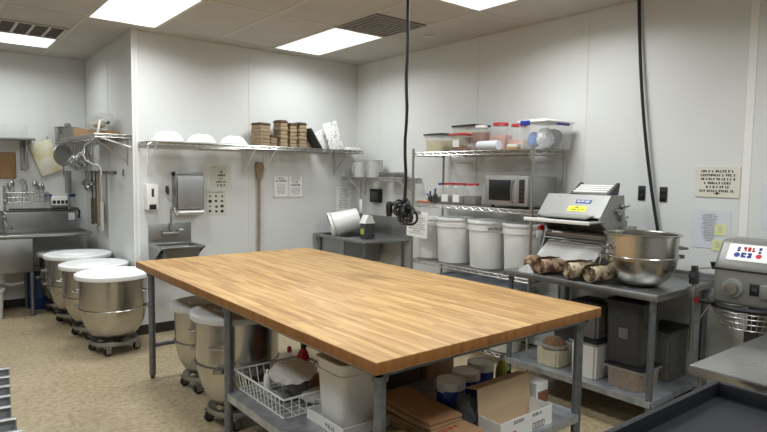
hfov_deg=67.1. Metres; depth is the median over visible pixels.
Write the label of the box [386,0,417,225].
extension cord
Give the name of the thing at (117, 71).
wall
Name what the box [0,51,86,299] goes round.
wall
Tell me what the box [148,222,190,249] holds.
backsplash
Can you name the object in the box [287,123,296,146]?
basket
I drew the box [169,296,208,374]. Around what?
mixing bowl
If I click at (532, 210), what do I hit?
shelf
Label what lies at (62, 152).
bowl
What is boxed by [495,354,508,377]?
squeeze bottle
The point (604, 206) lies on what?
hood
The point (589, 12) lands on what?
trim
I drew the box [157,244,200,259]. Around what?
basin
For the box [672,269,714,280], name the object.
backsplash
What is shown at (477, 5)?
recessed light
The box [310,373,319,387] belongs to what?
packet
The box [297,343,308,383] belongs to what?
squeeze bottle
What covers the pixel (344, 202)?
print
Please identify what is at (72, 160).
whisk
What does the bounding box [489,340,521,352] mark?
pail
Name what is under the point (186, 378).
dolly
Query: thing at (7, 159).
cutting board
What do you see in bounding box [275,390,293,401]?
packet
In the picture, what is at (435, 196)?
bottle
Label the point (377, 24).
ceiling vent
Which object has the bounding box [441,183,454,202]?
plastic jar
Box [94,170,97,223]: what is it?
wooden paddle
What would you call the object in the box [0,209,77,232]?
backsplash
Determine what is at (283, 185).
framed notice
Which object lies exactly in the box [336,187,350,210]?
notice sheet
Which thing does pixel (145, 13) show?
recessed light
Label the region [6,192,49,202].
utensil basket
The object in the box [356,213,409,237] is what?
backsplash
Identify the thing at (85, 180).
ladle
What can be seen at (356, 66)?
trim
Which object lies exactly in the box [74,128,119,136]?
wooden tray
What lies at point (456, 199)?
plastic jar
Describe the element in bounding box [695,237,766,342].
mixer
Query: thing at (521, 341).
baseboard
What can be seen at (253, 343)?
mixing bowl
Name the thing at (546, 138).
storage bin
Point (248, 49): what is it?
trim
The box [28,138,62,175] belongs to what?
cutting board
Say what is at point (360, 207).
tag
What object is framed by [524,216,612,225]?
tray
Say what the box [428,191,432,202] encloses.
bottle
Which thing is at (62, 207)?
hose
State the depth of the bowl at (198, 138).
5.82 m
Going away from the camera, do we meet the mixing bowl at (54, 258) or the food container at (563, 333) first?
the food container at (563, 333)
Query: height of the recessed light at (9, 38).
0.008 m
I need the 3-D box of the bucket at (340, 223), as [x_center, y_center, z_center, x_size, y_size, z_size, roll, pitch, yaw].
[-0.468,0.090,6.847,0.418,0.366,0.326,0,4,-8]
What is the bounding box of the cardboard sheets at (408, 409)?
[386,386,461,431]
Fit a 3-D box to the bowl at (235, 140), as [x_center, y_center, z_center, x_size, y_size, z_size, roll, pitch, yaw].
[-1.585,-0.798,6.118,0.332,0.100,0.206,-3,5,-39]
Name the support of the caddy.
attached to the wall at (23, 77)
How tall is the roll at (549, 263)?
0.123 m
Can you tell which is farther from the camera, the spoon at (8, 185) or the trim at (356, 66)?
the trim at (356, 66)
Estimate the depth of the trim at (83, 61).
7.23 m
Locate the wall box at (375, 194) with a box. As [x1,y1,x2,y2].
[370,189,381,202]
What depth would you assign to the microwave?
4.87 m
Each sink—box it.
[0,186,91,315]
[148,206,204,259]
[313,213,409,266]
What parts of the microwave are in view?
door, handle, control panel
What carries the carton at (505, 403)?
on the work table at (380, 320)
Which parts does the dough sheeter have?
panel, guard rod, panel, adjusting knob, adjusting knob, adjusting knob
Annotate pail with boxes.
[0,287,4,319]
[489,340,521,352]
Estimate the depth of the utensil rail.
6.38 m
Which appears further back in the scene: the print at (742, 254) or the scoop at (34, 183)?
the scoop at (34, 183)
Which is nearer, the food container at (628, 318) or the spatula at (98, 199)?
the food container at (628, 318)
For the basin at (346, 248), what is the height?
0.279 m
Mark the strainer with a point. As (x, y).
(62, 152)
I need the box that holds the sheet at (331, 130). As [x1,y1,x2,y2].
[322,121,343,151]
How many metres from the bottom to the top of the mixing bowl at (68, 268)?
0.626 m
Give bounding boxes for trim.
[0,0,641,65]
[46,57,52,248]
[83,61,88,248]
[106,47,110,257]
[131,29,141,324]
[248,49,249,251]
[340,63,341,210]
[355,66,357,207]
[377,64,379,261]
[473,38,479,274]
[578,12,589,296]
[732,0,760,347]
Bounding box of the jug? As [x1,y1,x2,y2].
[360,215,374,238]
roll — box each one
[476,140,501,149]
[535,256,563,272]
[563,259,595,277]
[583,263,612,281]
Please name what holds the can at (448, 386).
on the work table at (380, 320)
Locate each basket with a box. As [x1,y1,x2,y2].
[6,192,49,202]
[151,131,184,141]
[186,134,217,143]
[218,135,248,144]
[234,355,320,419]
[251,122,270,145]
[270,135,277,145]
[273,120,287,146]
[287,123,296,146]
[295,122,306,147]
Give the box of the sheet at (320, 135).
[315,129,328,152]
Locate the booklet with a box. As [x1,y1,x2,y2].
[506,144,531,149]
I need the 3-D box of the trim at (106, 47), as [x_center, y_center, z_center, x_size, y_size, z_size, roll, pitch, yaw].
[-3.062,-0.416,6.458,0.004,2.901,0.014,-3,5,-39]
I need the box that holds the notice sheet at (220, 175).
[210,165,230,187]
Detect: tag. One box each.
[68,213,74,219]
[359,199,361,211]
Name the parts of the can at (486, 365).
lid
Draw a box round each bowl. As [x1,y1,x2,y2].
[34,248,76,301]
[41,249,111,311]
[55,145,70,163]
[56,258,128,324]
[71,266,147,340]
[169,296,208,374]
[189,302,279,407]
[596,229,688,286]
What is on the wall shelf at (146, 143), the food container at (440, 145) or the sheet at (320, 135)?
the sheet at (320, 135)
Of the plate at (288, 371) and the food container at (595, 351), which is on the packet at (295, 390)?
the plate at (288, 371)
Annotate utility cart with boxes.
[604,380,766,431]
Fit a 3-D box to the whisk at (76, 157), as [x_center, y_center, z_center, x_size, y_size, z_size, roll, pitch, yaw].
[-3.348,-0.690,6.388,0.138,0.293,0.136,-1,4,-17]
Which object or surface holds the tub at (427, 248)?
on the wire rack
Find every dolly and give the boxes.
[45,300,58,313]
[56,310,75,325]
[71,322,91,339]
[88,332,140,356]
[180,369,203,393]
[203,400,248,431]
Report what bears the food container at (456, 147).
on the wire rack
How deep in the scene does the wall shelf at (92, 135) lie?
5.94 m
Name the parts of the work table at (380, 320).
leg, leg, leg, leg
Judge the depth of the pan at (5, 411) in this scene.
2.56 m
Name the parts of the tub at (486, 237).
lid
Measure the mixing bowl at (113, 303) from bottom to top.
0.626 m
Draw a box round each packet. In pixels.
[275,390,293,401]
[283,381,307,399]
[300,386,319,402]
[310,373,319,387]
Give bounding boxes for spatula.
[89,139,91,168]
[97,170,99,225]
[100,176,103,230]
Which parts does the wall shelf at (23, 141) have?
shelf plate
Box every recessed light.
[0,32,56,48]
[87,0,204,27]
[273,27,384,55]
[439,0,518,11]
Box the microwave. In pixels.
[485,175,555,208]
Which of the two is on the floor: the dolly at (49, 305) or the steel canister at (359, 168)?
the dolly at (49, 305)
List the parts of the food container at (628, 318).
lid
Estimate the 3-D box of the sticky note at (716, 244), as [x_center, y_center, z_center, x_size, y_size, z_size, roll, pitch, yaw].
[2.342,0.207,4.051,0.002,0.081,0.081,-3,5,-39]
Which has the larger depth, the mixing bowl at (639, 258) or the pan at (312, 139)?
the pan at (312, 139)
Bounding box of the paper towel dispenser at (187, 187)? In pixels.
[172,172,203,215]
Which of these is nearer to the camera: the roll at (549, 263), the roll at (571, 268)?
the roll at (571, 268)
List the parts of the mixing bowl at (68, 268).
lid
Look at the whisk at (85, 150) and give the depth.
6.18 m
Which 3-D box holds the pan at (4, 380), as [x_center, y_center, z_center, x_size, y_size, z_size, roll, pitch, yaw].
[-2.096,1.044,2.825,0.470,0.452,0.030,-2,5,-33]
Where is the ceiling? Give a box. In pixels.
[0,0,631,64]
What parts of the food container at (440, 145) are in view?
lid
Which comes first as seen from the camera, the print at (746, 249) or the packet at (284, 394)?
the packet at (284, 394)
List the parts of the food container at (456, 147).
lid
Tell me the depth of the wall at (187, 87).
6.32 m
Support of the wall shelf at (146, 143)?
attached to the wall at (187, 87)
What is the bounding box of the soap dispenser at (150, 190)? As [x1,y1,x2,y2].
[144,184,158,209]
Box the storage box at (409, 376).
[386,367,419,389]
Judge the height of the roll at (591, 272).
0.123 m
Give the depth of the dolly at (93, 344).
5.22 m
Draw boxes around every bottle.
[264,369,270,391]
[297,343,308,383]
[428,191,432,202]
[433,188,437,202]
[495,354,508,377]
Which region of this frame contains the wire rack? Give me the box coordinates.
[410,144,565,371]
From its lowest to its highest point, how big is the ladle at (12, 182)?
0.250 m
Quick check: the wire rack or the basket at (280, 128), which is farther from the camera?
the basket at (280, 128)
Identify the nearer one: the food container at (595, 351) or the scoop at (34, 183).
the food container at (595, 351)
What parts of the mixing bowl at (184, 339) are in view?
lid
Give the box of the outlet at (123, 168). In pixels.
[122,167,125,178]
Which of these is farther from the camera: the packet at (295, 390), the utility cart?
the packet at (295, 390)
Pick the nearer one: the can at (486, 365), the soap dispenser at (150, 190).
the can at (486, 365)
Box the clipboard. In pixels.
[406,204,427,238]
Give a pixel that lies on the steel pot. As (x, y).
(66, 129)
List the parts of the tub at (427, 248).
lid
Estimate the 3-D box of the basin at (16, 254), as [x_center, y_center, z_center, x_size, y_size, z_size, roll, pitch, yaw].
[-4.297,0.425,6.478,0.580,0.385,0.550,-3,5,-39]
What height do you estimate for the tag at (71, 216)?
0.085 m
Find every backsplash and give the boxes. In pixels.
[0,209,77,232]
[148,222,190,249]
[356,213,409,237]
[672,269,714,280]
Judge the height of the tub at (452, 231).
0.432 m
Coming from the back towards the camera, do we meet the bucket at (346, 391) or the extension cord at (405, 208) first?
the extension cord at (405, 208)
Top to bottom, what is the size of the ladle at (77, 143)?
0.309 m
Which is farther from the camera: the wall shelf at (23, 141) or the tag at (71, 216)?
the tag at (71, 216)
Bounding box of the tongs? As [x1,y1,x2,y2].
[25,181,29,200]
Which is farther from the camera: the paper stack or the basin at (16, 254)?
the paper stack
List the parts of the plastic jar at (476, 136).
lid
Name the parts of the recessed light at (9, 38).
frame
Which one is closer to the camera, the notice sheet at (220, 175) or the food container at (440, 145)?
the food container at (440, 145)
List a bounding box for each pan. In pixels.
[0,367,9,375]
[0,375,9,385]
[0,384,10,395]
[0,394,10,405]
[0,405,11,418]
[0,416,16,431]
[6,429,22,431]
[306,128,321,148]
[377,172,408,177]
[437,271,535,290]
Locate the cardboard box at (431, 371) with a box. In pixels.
[420,358,453,379]
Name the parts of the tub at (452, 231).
lid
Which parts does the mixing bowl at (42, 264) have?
lid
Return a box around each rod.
[99,137,131,147]
[105,171,107,237]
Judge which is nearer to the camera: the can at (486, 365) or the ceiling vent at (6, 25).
the can at (486, 365)
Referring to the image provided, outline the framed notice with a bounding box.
[273,175,303,197]
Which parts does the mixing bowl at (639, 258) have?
handle, handle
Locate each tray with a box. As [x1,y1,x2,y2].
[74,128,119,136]
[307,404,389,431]
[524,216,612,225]
[540,213,593,219]
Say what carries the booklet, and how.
on the wire rack
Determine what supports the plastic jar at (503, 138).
on the wire rack
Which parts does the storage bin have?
lid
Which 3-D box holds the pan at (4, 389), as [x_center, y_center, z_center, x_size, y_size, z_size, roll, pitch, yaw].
[-2.014,1.054,2.702,0.470,0.452,0.030,-2,5,-33]
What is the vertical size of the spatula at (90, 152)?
0.318 m
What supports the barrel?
on the floor
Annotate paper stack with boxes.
[341,147,361,149]
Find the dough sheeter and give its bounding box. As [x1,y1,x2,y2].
[524,182,636,265]
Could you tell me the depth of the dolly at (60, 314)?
6.12 m
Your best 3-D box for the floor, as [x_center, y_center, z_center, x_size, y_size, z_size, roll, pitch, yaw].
[-1.193,1.483,2.725,7.462,0.100,10.733,-3,5,-39]
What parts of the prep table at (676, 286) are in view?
leg, leg, leg, leg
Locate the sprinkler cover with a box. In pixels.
[424,35,434,37]
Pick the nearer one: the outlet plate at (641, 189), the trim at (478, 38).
the outlet plate at (641, 189)
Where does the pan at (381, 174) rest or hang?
on the wall shelf at (353, 178)
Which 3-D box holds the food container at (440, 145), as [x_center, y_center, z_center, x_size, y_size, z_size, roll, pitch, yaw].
[0.572,-0.721,5.719,0.260,0.183,0.255,-3,5,-39]
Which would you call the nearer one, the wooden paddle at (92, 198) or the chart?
the chart
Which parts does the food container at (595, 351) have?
lid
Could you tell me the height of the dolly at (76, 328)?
0.120 m
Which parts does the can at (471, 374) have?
lid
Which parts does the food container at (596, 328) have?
lid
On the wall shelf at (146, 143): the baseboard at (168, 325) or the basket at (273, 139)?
the basket at (273, 139)
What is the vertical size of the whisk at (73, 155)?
0.318 m
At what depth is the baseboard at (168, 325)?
5.91 m
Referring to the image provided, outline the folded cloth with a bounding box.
[518,254,540,272]
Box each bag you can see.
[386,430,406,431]
[454,393,476,424]
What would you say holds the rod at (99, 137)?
attached to the wall shelf at (92, 135)
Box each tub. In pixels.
[418,216,437,257]
[435,216,474,262]
[467,218,508,268]
[502,222,542,268]
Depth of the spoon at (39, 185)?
6.88 m
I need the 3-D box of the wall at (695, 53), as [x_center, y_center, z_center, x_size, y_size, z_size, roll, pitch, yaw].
[2.377,-0.121,4.078,0.100,3.001,8.550,-3,5,-39]
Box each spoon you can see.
[6,183,10,200]
[37,183,41,200]
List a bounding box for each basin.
[0,238,33,274]
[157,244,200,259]
[321,233,379,260]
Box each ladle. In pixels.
[10,180,15,200]
[75,143,82,167]
[79,140,87,165]
[82,170,87,185]
[86,170,94,186]
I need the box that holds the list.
[691,209,731,247]
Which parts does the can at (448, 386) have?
lid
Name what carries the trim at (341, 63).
attached to the wall at (187, 87)
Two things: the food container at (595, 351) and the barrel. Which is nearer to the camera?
the food container at (595, 351)
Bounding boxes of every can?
[436,374,465,408]
[452,365,480,400]
[467,357,493,382]
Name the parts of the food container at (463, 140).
lid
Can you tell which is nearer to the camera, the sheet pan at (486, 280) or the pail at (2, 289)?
the sheet pan at (486, 280)
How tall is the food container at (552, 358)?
0.165 m
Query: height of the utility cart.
0.850 m
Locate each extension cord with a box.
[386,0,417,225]
[637,0,659,230]
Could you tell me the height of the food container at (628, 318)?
0.428 m
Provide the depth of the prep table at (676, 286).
3.94 m
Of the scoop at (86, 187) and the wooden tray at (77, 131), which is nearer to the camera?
the wooden tray at (77, 131)
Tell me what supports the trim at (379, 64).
attached to the wall at (695, 53)
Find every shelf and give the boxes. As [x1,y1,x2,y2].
[0,137,34,169]
[55,133,131,165]
[138,141,363,174]
[341,177,420,195]
[412,257,539,283]
[413,202,539,214]
[414,149,563,157]
[478,343,535,358]
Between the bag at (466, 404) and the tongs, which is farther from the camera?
the tongs
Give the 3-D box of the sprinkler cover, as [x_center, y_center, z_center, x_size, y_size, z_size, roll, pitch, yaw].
[0.447,-1.760,5.673,0.110,0.012,0.110,-3,5,-39]
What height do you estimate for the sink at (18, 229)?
1.450 m
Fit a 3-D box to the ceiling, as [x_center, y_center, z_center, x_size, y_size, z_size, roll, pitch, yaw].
[-1.151,-1.610,2.502,7.462,0.100,10.733,-3,5,-39]
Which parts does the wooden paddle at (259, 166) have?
blade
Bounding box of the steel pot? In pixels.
[54,123,78,139]
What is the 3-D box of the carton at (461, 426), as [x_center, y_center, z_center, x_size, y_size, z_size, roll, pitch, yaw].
[0.270,1.073,2.688,0.440,0.101,0.140,-3,5,-39]
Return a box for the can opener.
[687,261,715,351]
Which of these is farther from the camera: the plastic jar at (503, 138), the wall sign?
the plastic jar at (503, 138)
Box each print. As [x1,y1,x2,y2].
[216,171,225,185]
[338,189,348,207]
[409,217,424,234]
[438,425,457,431]
[538,389,547,401]
[701,214,715,240]
[740,252,751,257]
[744,247,754,251]
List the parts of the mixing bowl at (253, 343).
handle, lid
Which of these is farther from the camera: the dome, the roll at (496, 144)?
the dome
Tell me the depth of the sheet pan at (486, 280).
5.54 m
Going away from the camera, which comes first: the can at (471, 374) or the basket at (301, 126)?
the can at (471, 374)
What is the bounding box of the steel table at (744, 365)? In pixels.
[689,334,766,393]
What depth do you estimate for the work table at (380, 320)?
3.20 m
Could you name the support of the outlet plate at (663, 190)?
attached to the wall at (695, 53)
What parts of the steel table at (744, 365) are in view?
leg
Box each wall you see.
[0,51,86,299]
[84,32,134,265]
[131,31,355,324]
[356,0,766,389]
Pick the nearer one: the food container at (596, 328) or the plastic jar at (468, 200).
the food container at (596, 328)
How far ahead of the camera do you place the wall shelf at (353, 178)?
6.64 m
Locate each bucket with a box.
[316,352,373,428]
[326,208,360,235]
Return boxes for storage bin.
[518,118,574,148]
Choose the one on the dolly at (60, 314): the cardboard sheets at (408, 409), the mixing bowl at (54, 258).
the mixing bowl at (54, 258)
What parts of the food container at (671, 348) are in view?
lid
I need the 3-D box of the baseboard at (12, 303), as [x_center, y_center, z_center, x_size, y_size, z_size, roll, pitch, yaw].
[-5.581,1.092,5.924,4.681,0.100,0.008,-3,5,-39]
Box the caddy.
[50,196,67,204]
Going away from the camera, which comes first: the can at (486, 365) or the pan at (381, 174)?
the can at (486, 365)
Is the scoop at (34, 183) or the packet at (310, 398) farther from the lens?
the scoop at (34, 183)
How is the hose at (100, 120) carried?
hanging from the wall shelf at (92, 135)
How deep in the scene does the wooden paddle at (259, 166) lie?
6.48 m
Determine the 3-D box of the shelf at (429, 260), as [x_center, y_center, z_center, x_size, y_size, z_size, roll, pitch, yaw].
[0.903,0.483,5.427,0.435,0.040,1.455,-3,5,-39]
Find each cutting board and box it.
[0,152,15,178]
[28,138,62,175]
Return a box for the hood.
[539,193,616,218]
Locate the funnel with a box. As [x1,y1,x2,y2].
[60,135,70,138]
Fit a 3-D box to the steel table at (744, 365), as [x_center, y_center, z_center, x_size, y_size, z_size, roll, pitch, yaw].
[1.915,1.062,2.545,1.040,0.850,0.680,-2,5,-37]
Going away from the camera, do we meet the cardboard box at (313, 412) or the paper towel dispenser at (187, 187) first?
the cardboard box at (313, 412)
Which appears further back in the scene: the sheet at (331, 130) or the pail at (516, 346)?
the sheet at (331, 130)
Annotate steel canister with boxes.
[352,161,366,176]
[366,160,382,176]
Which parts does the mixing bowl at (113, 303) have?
lid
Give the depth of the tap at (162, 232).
5.89 m
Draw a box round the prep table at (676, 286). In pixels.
[503,267,714,412]
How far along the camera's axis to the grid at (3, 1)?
5.49 m
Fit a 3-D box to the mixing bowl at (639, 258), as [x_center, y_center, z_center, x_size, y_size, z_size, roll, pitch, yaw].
[1.718,0.287,3.862,0.488,0.350,0.488,-3,6,-45]
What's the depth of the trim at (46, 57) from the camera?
6.98 m
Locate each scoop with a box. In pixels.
[32,181,37,200]
[84,170,90,190]
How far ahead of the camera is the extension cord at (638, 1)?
4.38 m
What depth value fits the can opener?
3.77 m
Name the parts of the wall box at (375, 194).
plate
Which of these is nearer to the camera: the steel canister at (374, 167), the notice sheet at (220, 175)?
the notice sheet at (220, 175)
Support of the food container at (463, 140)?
on the wire rack
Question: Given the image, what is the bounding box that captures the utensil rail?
[87,171,116,173]
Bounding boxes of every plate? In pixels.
[269,359,315,384]
[638,186,645,199]
[659,187,667,201]
[749,284,758,296]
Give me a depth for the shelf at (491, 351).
5.10 m
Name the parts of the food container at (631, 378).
lid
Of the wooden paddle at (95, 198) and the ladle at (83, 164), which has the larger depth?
the wooden paddle at (95, 198)
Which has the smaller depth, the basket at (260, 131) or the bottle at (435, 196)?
the bottle at (435, 196)
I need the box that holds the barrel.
[27,271,53,309]
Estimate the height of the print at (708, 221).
0.191 m
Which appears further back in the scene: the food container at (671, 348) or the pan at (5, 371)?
the food container at (671, 348)
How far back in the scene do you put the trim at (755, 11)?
3.88 m
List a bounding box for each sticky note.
[712,239,722,250]
[714,224,725,235]
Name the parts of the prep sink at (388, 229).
leg, leg, leg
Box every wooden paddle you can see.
[91,170,94,223]
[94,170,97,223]
[255,162,263,251]
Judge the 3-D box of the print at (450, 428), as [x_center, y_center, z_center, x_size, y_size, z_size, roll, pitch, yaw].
[0.238,1.023,2.678,0.341,0.001,0.070,-3,5,-39]
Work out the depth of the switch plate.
3.40 m
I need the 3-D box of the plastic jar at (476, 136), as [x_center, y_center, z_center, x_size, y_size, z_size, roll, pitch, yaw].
[0.896,-0.714,5.318,0.150,0.235,0.150,-3,6,-45]
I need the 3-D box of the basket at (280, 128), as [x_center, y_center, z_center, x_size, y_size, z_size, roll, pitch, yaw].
[-1.152,-0.918,6.466,0.158,0.299,0.106,5,6,44]
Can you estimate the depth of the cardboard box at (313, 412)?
2.96 m
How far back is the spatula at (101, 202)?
6.52 m
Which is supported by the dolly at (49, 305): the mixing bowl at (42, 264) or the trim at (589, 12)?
the mixing bowl at (42, 264)
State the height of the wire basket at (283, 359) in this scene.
0.120 m
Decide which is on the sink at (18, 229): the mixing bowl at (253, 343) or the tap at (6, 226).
the tap at (6, 226)
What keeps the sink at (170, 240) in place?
attached to the wall at (187, 87)
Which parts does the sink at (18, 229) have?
leg, leg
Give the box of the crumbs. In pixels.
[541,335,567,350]
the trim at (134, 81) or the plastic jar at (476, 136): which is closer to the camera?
the plastic jar at (476, 136)
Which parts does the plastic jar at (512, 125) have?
lid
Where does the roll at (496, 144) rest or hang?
on the wire rack
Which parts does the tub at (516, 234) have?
lid, handle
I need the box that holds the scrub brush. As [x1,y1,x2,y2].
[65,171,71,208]
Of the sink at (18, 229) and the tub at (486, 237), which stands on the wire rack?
the tub at (486, 237)
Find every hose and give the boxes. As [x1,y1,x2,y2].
[9,207,80,217]
[82,119,109,175]
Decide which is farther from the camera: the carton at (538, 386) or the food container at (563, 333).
the food container at (563, 333)
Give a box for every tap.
[2,186,12,231]
[159,229,183,235]
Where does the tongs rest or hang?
in the utensil basket at (47, 193)
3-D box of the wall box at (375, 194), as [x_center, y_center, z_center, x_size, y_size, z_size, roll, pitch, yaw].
[-0.093,-0.247,7.000,0.064,0.165,0.180,-3,5,-39]
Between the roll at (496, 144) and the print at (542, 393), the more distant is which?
the roll at (496, 144)
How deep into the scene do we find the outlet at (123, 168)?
5.96 m
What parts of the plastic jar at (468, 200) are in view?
lid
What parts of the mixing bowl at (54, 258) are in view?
lid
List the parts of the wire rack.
post, post, post, post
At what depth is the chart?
6.20 m
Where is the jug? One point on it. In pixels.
(367, 226)
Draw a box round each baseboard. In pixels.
[3,298,24,308]
[138,320,174,334]
[520,341,692,398]
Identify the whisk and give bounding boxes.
[19,179,25,200]
[67,143,76,168]
[69,141,80,170]
[74,140,82,166]
[78,140,88,163]
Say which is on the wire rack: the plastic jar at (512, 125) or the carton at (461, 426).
the plastic jar at (512, 125)
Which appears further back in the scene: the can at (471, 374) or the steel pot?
the steel pot
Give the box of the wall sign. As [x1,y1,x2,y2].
[695,166,740,197]
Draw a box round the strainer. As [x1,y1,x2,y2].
[53,140,72,176]
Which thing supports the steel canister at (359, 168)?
on the wall shelf at (353, 178)
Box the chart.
[206,190,225,214]
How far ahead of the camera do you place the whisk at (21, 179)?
6.79 m
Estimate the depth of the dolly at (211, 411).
3.69 m
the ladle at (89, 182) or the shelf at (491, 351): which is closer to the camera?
the shelf at (491, 351)
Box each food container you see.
[423,133,452,151]
[448,133,471,150]
[451,124,490,150]
[537,346,570,367]
[554,326,573,355]
[568,334,608,379]
[571,295,607,338]
[604,360,662,392]
[605,295,662,366]
[655,319,688,382]
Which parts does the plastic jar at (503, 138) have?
lid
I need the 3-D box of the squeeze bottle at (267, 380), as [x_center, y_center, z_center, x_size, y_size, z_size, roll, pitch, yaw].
[-0.696,0.981,3.465,0.044,0.130,0.044,-3,5,-39]
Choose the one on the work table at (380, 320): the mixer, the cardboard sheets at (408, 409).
the cardboard sheets at (408, 409)
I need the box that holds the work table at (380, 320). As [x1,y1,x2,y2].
[136,248,600,431]
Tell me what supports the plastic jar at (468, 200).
on the wire rack
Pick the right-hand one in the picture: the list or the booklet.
the list
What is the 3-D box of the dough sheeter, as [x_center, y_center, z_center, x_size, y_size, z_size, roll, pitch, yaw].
[1.447,0.089,4.294,0.565,0.675,0.606,-3,5,-39]
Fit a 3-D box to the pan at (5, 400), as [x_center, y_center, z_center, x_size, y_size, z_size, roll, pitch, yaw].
[-1.933,1.063,2.579,0.470,0.452,0.030,-2,5,-33]
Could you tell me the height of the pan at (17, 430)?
0.452 m
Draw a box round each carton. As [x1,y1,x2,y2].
[432,420,484,431]
[466,371,551,431]
[529,375,547,401]
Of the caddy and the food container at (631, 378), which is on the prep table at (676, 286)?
the food container at (631, 378)
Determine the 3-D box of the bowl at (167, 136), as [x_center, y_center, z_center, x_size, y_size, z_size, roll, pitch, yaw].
[-2.116,-0.780,5.689,0.332,0.110,0.206,-3,5,-39]
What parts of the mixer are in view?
guard lever, guard handle, dial knob, dial plate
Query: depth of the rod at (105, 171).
6.37 m
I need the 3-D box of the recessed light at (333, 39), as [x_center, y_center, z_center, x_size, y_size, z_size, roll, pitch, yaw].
[-0.594,-1.801,6.013,0.600,0.008,1.190,-3,5,-39]
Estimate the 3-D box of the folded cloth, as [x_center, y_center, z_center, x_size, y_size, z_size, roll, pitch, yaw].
[1.124,0.354,4.373,0.174,0.126,0.199,-3,5,-39]
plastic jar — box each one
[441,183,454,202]
[452,183,466,203]
[464,183,481,204]
[471,125,489,150]
[489,122,511,149]
[507,124,527,143]
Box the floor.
[0,306,673,431]
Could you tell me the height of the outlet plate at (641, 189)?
0.112 m
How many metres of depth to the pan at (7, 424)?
2.44 m
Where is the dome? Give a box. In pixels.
[92,120,105,127]
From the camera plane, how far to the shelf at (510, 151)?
5.20 m
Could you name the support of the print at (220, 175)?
attached to the notice sheet at (220, 175)
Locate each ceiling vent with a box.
[0,18,68,39]
[337,13,425,36]
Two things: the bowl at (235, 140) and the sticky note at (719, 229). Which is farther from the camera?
the bowl at (235, 140)
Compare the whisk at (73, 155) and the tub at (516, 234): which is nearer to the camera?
the tub at (516, 234)
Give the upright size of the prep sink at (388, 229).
1.145 m
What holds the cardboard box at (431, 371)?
on the work table at (380, 320)

